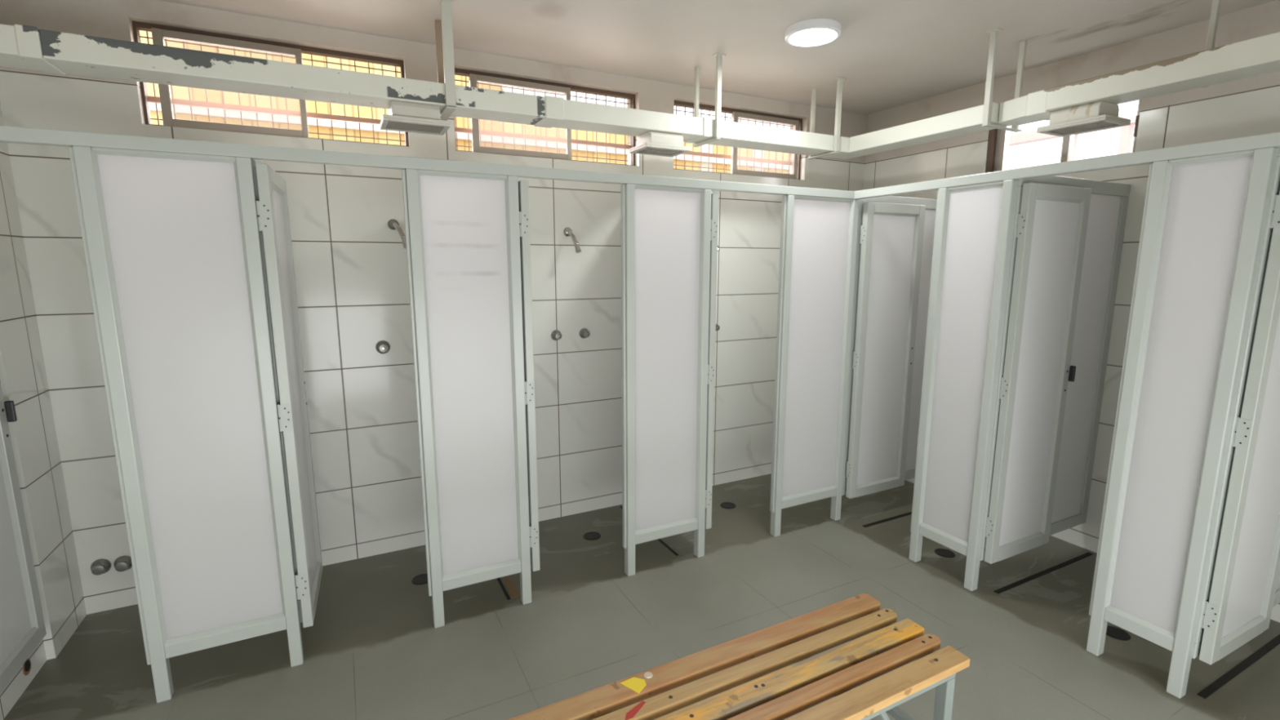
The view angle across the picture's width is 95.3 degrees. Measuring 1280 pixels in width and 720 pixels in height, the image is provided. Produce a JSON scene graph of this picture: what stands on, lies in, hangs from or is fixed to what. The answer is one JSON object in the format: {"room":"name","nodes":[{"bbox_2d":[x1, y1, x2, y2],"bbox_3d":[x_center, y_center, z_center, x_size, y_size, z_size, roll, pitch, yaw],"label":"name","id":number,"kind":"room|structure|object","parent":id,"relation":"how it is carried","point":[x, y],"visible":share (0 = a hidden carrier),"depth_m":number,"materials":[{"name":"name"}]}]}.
{"room":"changing room","nodes":[
{"label":"changing room","id":0,"kind":"room"},
{"bbox_2d":[0,102,86,719],"bbox_3d":[-1.735,0.117,0.753,0.177,2.665,3.732,-5,11,-27],"label":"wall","id":1,"kind":"structure","parent":0,"point":[23,375],"depth_m":2.33,"materials":[{"name":"white tile"}]},
{"bbox_2d":[0,381,46,693],"bbox_3d":[-2.206,0.230,1.910,0.058,1.765,0.495,-5,10,-26],"label":"door","id":2,"kind":"structure","parent":1,"relation":"in","point":[22,624],"depth_m":2.12,"materials":[{"name":"paint"}]},
{"bbox_2d":[22,658,31,675],"bbox_3d":[-2.312,1.157,2.202,0.003,0.060,0.060,-5,11,-27],"label":"pipe hole","id":3,"kind":"object","parent":1,"relation":"attached to","point":[27,664],"visible":0.94,"depth_m":2.20,"materials":[{"name":"black rubber"}]},
{"bbox_2d":[0,0,867,614],"bbox_3d":[-0.455,-0.346,3.561,5.155,2.665,0.160,-5,11,-27],"label":"wall","id":4,"kind":"structure","parent":0,"point":[351,273],"depth_m":3.05,"materials":[{"name":"white tile"}]},
{"bbox_2d":[90,559,111,575],"bbox_3d":[-2.431,0.938,2.625,0.072,0.072,0.048,-5,11,-27],"label":"tap","id":5,"kind":"object","parent":4,"relation":"attached to","point":[100,566],"visible":1,"depth_m":2.62,"materials":[{"name":"silver metal"}]},
{"bbox_2d":[113,555,132,571],"bbox_3d":[-2.360,0.935,2.662,0.072,0.072,0.048,-5,11,-27],"label":"tap","id":6,"kind":"object","parent":4,"relation":"attached to","point":[122,563],"visible":0.94,"depth_m":2.65,"materials":[{"name":"silver metal"}]},
{"bbox_2d":[131,20,408,146],"bbox_3d":[-1.688,-1.269,2.773,1.070,0.425,0.102,-5,11,-27],"label":"window","id":7,"kind":"structure","parent":4,"relation":"in","point":[159,33],"depth_m":2.68,"materials":[{"name":"metal"}]},
{"bbox_2d":[251,159,302,622],"bbox_3d":[-1.545,0.103,2.528,0.032,1.815,0.784,-5,11,-27],"label":"door frame","id":8,"kind":"structure","parent":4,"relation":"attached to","point":[254,162],"depth_m":2.17,"materials":[{"name":"paint"}]},
{"bbox_2d":[375,340,390,353],"bbox_3d":[-1.330,-0.063,3.026,0.070,0.070,0.061,-5,11,-27],"label":"shower valve","id":9,"kind":"object","parent":4,"relation":"attached to","point":[382,346],"visible":1,"depth_m":3.03,"materials":[{"name":"silver metal"}]},
{"bbox_2d":[387,218,406,248],"bbox_3d":[-1.210,-0.639,2.954,0.161,0.150,0.050,8,12,39],"label":"shower","id":10,"kind":"object","parent":4,"relation":"attached to","point":[393,224],"visible":0.8,"depth_m":2.94,"materials":[{"name":"silver metal"}]},
{"bbox_2d":[453,67,635,165],"bbox_3d":[-0.528,-1.366,3.361,1.084,0.425,0.102,-5,11,-27],"label":"window","id":11,"kind":"structure","parent":4,"relation":"in","point":[474,76],"depth_m":3.30,"materials":[{"name":"metal"}]},
{"bbox_2d":[551,329,561,340],"bbox_3d":[-0.487,-0.144,3.452,0.062,0.062,0.061,-5,11,-27],"label":"shower valve","id":12,"kind":"object","parent":4,"relation":"attached to","point":[556,335],"visible":1,"depth_m":3.45,"materials":[{"name":"silver metal"}]},
{"bbox_2d":[563,226,581,253],"bbox_3d":[-0.389,-0.692,3.365,0.058,0.150,0.144,-5,11,-27],"label":"shower","id":13,"kind":"object","parent":4,"relation":"attached to","point":[567,232],"visible":1,"depth_m":3.35,"materials":[{"name":"silver metal"}]},
{"bbox_2d":[579,328,590,337],"bbox_3d":[-0.328,-0.159,3.532,0.062,0.062,0.061,-5,11,-27],"label":"shower valve","id":14,"kind":"object","parent":4,"relation":"attached to","point":[584,332],"visible":1,"depth_m":3.53,"materials":[{"name":"silver metal"}]},
{"bbox_2d":[715,324,719,330],"bbox_3d":[0.514,-0.219,3.960,0.062,0.062,0.061,-5,11,-27],"label":"shower valve","id":15,"kind":"object","parent":4,"relation":"attached to","point":[717,327],"visible":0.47,"depth_m":3.94,"materials":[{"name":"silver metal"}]},
{"bbox_2d":[673,100,802,179],"bbox_3d":[0.653,-1.464,3.960,1.083,0.425,0.102,-5,11,-27],"label":"window","id":16,"kind":"structure","parent":4,"relation":"in","point":[797,123],"depth_m":3.98,"materials":[{"name":"metal"}]},
{"bbox_2d":[3,473,1279,719],"bbox_3d":[0.434,1.309,2.080,5.155,0.120,4.132,-5,11,-27],"label":"floor","id":17,"kind":"structure","parent":0,"point":[373,649],"depth_m":2.49,"materials":[{"name":"grey concrete"}]},
{"bbox_2d":[68,145,303,702],"bbox_3d":[-1.559,0.271,2.075,0.475,1.930,0.046,-5,11,-27],"label":"screen","id":18,"kind":"object","parent":17,"relation":"on","point":[171,241],"visible":1,"depth_m":2.04,"materials":[{"name":"paint"}]},
{"bbox_2d":[255,162,322,627],"bbox_3d":[-1.417,0.152,2.384,0.048,1.765,0.487,-4,10,-24],"label":"door","id":19,"kind":"structure","parent":18,"relation":"attached to","point":[273,211],"depth_m":2.28,"materials":[{"name":"paint"}]},
{"bbox_2d":[411,573,427,585],"bbox_3d":[-1.097,1.104,2.943,0.104,0.004,0.104,-5,11,-27],"label":"floor drain","id":20,"kind":"object","parent":17,"relation":"on","point":[422,579],"visible":0.8,"depth_m":2.93,"materials":[{"name":"black metal"}]},
{"bbox_2d":[401,168,531,628],"bbox_3d":[-0.717,0.201,2.502,0.449,1.930,0.046,-5,11,-27],"label":"screen","id":21,"kind":"object","parent":17,"relation":"on","point":[462,232],"visible":1,"depth_m":2.47,"materials":[{"name":"paint"}]},
{"bbox_2d":[518,180,540,571],"bbox_3d":[-0.598,0.083,2.800,0.048,1.765,0.487,-5,11,-27],"label":"door","id":22,"kind":"structure","parent":21,"relation":"attached to","point":[523,190],"depth_m":2.58,"materials":[{"name":"paint"}]},
{"bbox_2d":[496,577,510,599],"bbox_3d":[-0.786,1.081,3.084,0.014,0.002,0.725,-5,11,-27],"label":"channel","id":23,"kind":"object","parent":17,"relation":"on","point":[500,581],"visible":0.36,"depth_m":2.86,"materials":[{"name":"black metal"}]},
{"bbox_2d":[504,578,519,597],"bbox_3d":[-0.626,1.117,2.865,0.045,0.003,0.185,-4,10,-25],"label":"fragment","id":24,"kind":"object","parent":17,"relation":"on","point":[510,584],"visible":0.91,"depth_m":2.85,"materials":[{"name":"brown"}]},
{"bbox_2d":[582,531,600,540],"bbox_3d":[-0.280,1.027,3.409,0.104,0.004,0.104,-5,11,-27],"label":"floor drain","id":25,"kind":"object","parent":17,"relation":"on","point":[592,535],"visible":1,"depth_m":3.41,"materials":[{"name":"black metal"}]},
{"bbox_2d":[620,506,678,555],"bbox_3d":[0.040,1.012,3.502,0.014,0.002,0.725,-5,11,-27],"label":"channel","id":26,"kind":"object","parent":17,"relation":"on","point":[621,507],"visible":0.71,"depth_m":3.28,"materials":[{"name":"black metal"}]},
{"bbox_2d":[621,183,711,576],"bbox_3d":[0.129,0.130,2.931,0.476,1.930,0.046,-5,11,-27],"label":"screen","id":27,"kind":"object","parent":17,"relation":"on","point":[665,230],"visible":1,"depth_m":2.90,"materials":[{"name":"paint"}]},
{"bbox_2d":[704,192,718,528],"bbox_3d":[0.260,0.011,3.235,0.048,1.765,0.487,-5,11,-27],"label":"door","id":28,"kind":"structure","parent":27,"relation":"attached to","point":[714,196],"depth_m":3.01,"materials":[{"name":"paint"}]},
{"bbox_2d":[720,502,736,508],"bbox_3d":[0.579,0.956,3.839,0.104,0.004,0.104,-5,11,-27],"label":"floor drain","id":29,"kind":"object","parent":17,"relation":"on","point":[726,504],"visible":1,"depth_m":3.83,"materials":[{"name":"black metal"}]},
{"bbox_2d":[507,593,969,719],"bbox_3d":[0.118,1.123,1.542,1.746,0.424,0.396,-5,11,-27],"label":"slatted bench","id":30,"kind":"object","parent":17,"relation":"on","point":[842,672],"visible":1,"depth_m":1.67,"materials":[{"name":"orange wood"}]},
{"bbox_2d":[644,671,653,678],"bbox_3d":[0.023,0.891,1.653,0.025,0.004,0.026,-5,11,-27],"label":"screw","id":31,"kind":"object","parent":30,"relation":"on","point":[646,674],"depth_m":1.65,"materials":[{"name":"silver metal"}]},
{"bbox_2d":[769,195,859,537],"bbox_3d":[0.999,0.057,3.372,0.534,1.930,0.046,-5,11,-27],"label":"screen","id":32,"kind":"object","parent":17,"relation":"on","point":[819,234],"visible":1,"depth_m":3.34,"materials":[{"name":"paint"}]},
{"bbox_2d":[0,125,854,199],"bbox_3d":[-0.451,-0.795,2.475,3.796,0.043,0.045,-5,11,-27],"label":"header rail","id":33,"kind":"object","parent":32,"relation":"on","point":[14,135],"visible":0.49,"depth_m":2.16,"materials":[{"name":"metal"}]},
{"bbox_2d":[862,511,911,527],"bbox_3d":[1.731,0.976,3.723,0.847,0.002,0.024,-5,11,-27],"label":"channel","id":34,"kind":"object","parent":17,"relation":"on","point":[909,513],"visible":0.57,"depth_m":3.62,"materials":[{"name":"black metal"}]},
{"bbox_2d":[934,548,955,557],"bbox_3d":[1.675,1.060,3.208,0.104,0.004,0.104,-5,11,-27],"label":"floor drain","id":35,"kind":"object","parent":17,"relation":"on","point":[944,553],"visible":1,"depth_m":3.21,"materials":[{"name":"black metal"}]},
{"bbox_2d":[908,179,1018,591],"bbox_3d":[1.545,0.144,2.847,0.046,1.930,0.369,-5,11,-27],"label":"screen","id":36,"kind":"object","parent":17,"relation":"on","point":[974,224],"visible":1,"depth_m":2.81,"materials":[{"name":"paint"}]},
{"bbox_2d":[993,551,1093,593],"bbox_3d":[2.099,1.093,3.014,0.849,0.002,0.024,-5,11,-27],"label":"channel","id":37,"kind":"object","parent":17,"relation":"on","point":[1086,554],"visible":1,"depth_m":2.99,"materials":[{"name":"black metal"}]},
{"bbox_2d":[1106,625,1130,640],"bbox_3d":[2.049,1.175,2.515,0.104,0.004,0.104,-5,11,-27],"label":"floor drain","id":38,"kind":"object","parent":17,"relation":"on","point":[1113,632],"visible":0.78,"depth_m":2.51,"materials":[{"name":"black metal"}]},
{"bbox_2d":[1086,146,1278,698],"bbox_3d":[1.920,0.263,2.125,0.046,1.930,0.319,-5,11,-27],"label":"screen","id":39,"kind":"object","parent":17,"relation":"on","point":[1205,217],"visible":1,"depth_m":2.09,"materials":[{"name":"paint"}]},
{"bbox_2d":[853,131,1279,199],"bbox_3d":[1.889,-0.721,2.028,0.048,0.043,2.896,-5,11,-27],"label":"header rail","id":40,"kind":"object","parent":39,"relation":"on","point":[1269,140],"visible":0.97,"depth_m":2.26,"materials":[{"name":"metal"}]},
{"bbox_2d":[1196,634,1279,698],"bbox_3d":[2.444,1.204,2.339,0.860,0.002,0.024,-5,11,-27],"label":"channel","id":41,"kind":"object","parent":17,"relation":"on","point":[1220,682],"visible":1,"depth_m":2.29,"materials":[{"name":"black metal"}]},
{"bbox_2d":[160,0,1275,114],"bbox_3d":[0.434,-1.438,1.626,5.155,0.120,4.132,-5,11,-27],"label":"ceiling","id":42,"kind":"structure","parent":0,"point":[890,54],"depth_m":2.81,"materials":[{"name":"paint"}]},
{"bbox_2d":[0,0,867,159],"bbox_3d":[-0.451,-1.356,2.813,4.182,0.429,0.251,-5,11,-27],"label":"overhead trunking","id":43,"kind":"object","parent":42,"relation":"hanging from","point":[21,46],"visible":0.99,"depth_m":2.46,"materials":[{"name":"paint"}]},
{"bbox_2d":[379,100,450,135],"bbox_3d":[-0.996,-1.070,2.576,0.272,0.088,0.204,-5,11,-27],"label":"light","id":44,"kind":"object","parent":43,"relation":"attached to","point":[406,117],"visible":1,"depth_m":2.52,"materials":[{"name":"metal"}]},
{"bbox_2d":[629,130,691,156],"bbox_3d":[0.107,-1.163,3.135,0.272,0.088,0.204,-5,11,-27],"label":"light","id":45,"kind":"object","parent":43,"relation":"attached to","point":[649,143],"visible":1,"depth_m":3.08,"materials":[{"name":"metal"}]},
{"bbox_2d":[785,18,841,47],"bbox_3d":[0.820,-1.545,2.771,0.256,0.043,0.256,-5,11,-27],"label":"ceiling lamp","id":46,"kind":"object","parent":42,"relation":"attached to","point":[811,33],"visible":1,"depth_m":2.72,"materials":[{"name":"plastic"}]},
{"bbox_2d":[788,28,836,45],"bbox_3d":[0.820,-1.531,2.773,0.223,0.015,0.223,-5,11,-27],"label":"diffuser","id":47,"kind":"object","parent":46,"relation":"attached to","point":[797,37],"depth_m":2.75,"materials":[{"name":"white plastic"}]},
{"bbox_2d":[848,0,1279,155],"bbox_3d":[2.127,-1.261,2.240,0.295,0.431,3.207,-5,11,-27],"label":"overhead trunking","id":48,"kind":"object","parent":42,"relation":"hanging from","point":[1260,55],"visible":0.94,"depth_m":2.48,"materials":[{"name":"paint"}]},
{"bbox_2d":[1036,100,1130,137],"bbox_3d":[1.963,-1.070,2.584,0.204,0.088,0.272,-5,11,-27],"label":"light","id":49,"kind":"object","parent":48,"relation":"attached to","point":[1099,115],"visible":1,"depth_m":2.54,"materials":[{"name":"white metal"}]},
{"bbox_2d":[863,0,1279,622],"bbox_3d":[2.620,-0.247,2.961,0.160,2.665,3.732,-5,11,-27],"label":"wall","id":50,"kind":"structure","parent":0,"point":[1248,106],"depth_m":3.00,"materials":[{"name":"white stone"}]},
{"bbox_2d":[841,195,937,495],"bbox_3d":[1.650,-0.089,3.690,0.929,1.815,0.032,-5,11,-27],"label":"door frame","id":51,"kind":"structure","parent":50,"relation":"attached to","point":[931,204],"depth_m":3.68,"materials":[{"name":"paint"}]},
{"bbox_2d":[845,201,925,498],"bbox_3d":[1.490,-0.042,3.556,0.487,1.765,0.048,-5,11,-27],"label":"door","id":52,"kind":"structure","parent":51,"relation":"in","point":[891,234],"depth_m":3.53,"materials":[{"name":"paint"}]},
{"bbox_2d":[980,175,1130,560],"bbox_3d":[2.059,0.041,2.902,0.932,1.815,0.032,-5,11,-27],"label":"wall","id":53,"kind":"structure","parent":50,"relation":"attached to","point":[1108,203],"depth_m":3.00,"materials":[{"name":"paint"}]},
{"bbox_2d":[984,182,1091,564],"bbox_3d":[1.893,0.088,2.772,0.495,1.765,0.058,-5,10,-26],"label":"door","id":54,"kind":"structure","parent":53,"relation":"in","point":[1052,222],"depth_m":2.75,"materials":[{"name":"paint"}]},
{"bbox_2d":[986,99,1141,173],"bbox_3d":[2.340,-1.247,3.259,0.071,0.380,0.770,-5,11,-27],"label":"window","id":55,"kind":"structure","parent":50,"relation":"in","point":[998,141],"depth_m":3.53,"materials":[{"name":"metal"}]},
{"bbox_2d":[1191,147,1279,658],"bbox_3d":[2.425,0.157,2.200,0.932,1.815,0.032,-5,11,-27],"label":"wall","id":56,"kind":"structure","parent":50,"relation":"attached to","point":[1276,184],"depth_m":1.98,"materials":[{"name":"paint"}]},
{"bbox_2d":[1199,191,1279,664],"bbox_3d":[2.253,0.203,2.072,0.487,1.765,0.048,-5,10,-26],"label":"door","id":57,"kind":"structure","parent":56,"relation":"in","point":[1239,607],"depth_m":2.06,"materials":[{"name":"paint"}]},
{"label":"outside","id":58,"kind":"structure","parent":0,"visible":0},
{"bbox_3d":[-0.269,1.107,3.428,15.000,0.120,13.000,-5,11,-27],"label":"ground","id":59,"kind":"structure","parent":58,"visible":0},
{"bbox_2d":[139,30,790,173],"bbox_3d":[-1.229,-0.918,4.765,7.600,3.400,0.090,-5,11,-27],"label":"windows","id":60,"kind":"structure","parent":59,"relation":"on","point":[182,112],"depth_m":4.21,"materials":[{"name":"glass"}]},
{"bbox_2d":[1008,111,1137,160],"bbox_3d":[3.506,-0.713,5.549,0.100,2.740,5.000,-5,11,-27],"label":"frame","id":61,"kind":"object","parent":59,"relation":"on","point":[1126,136],"visible":0.08,"depth_m":4.96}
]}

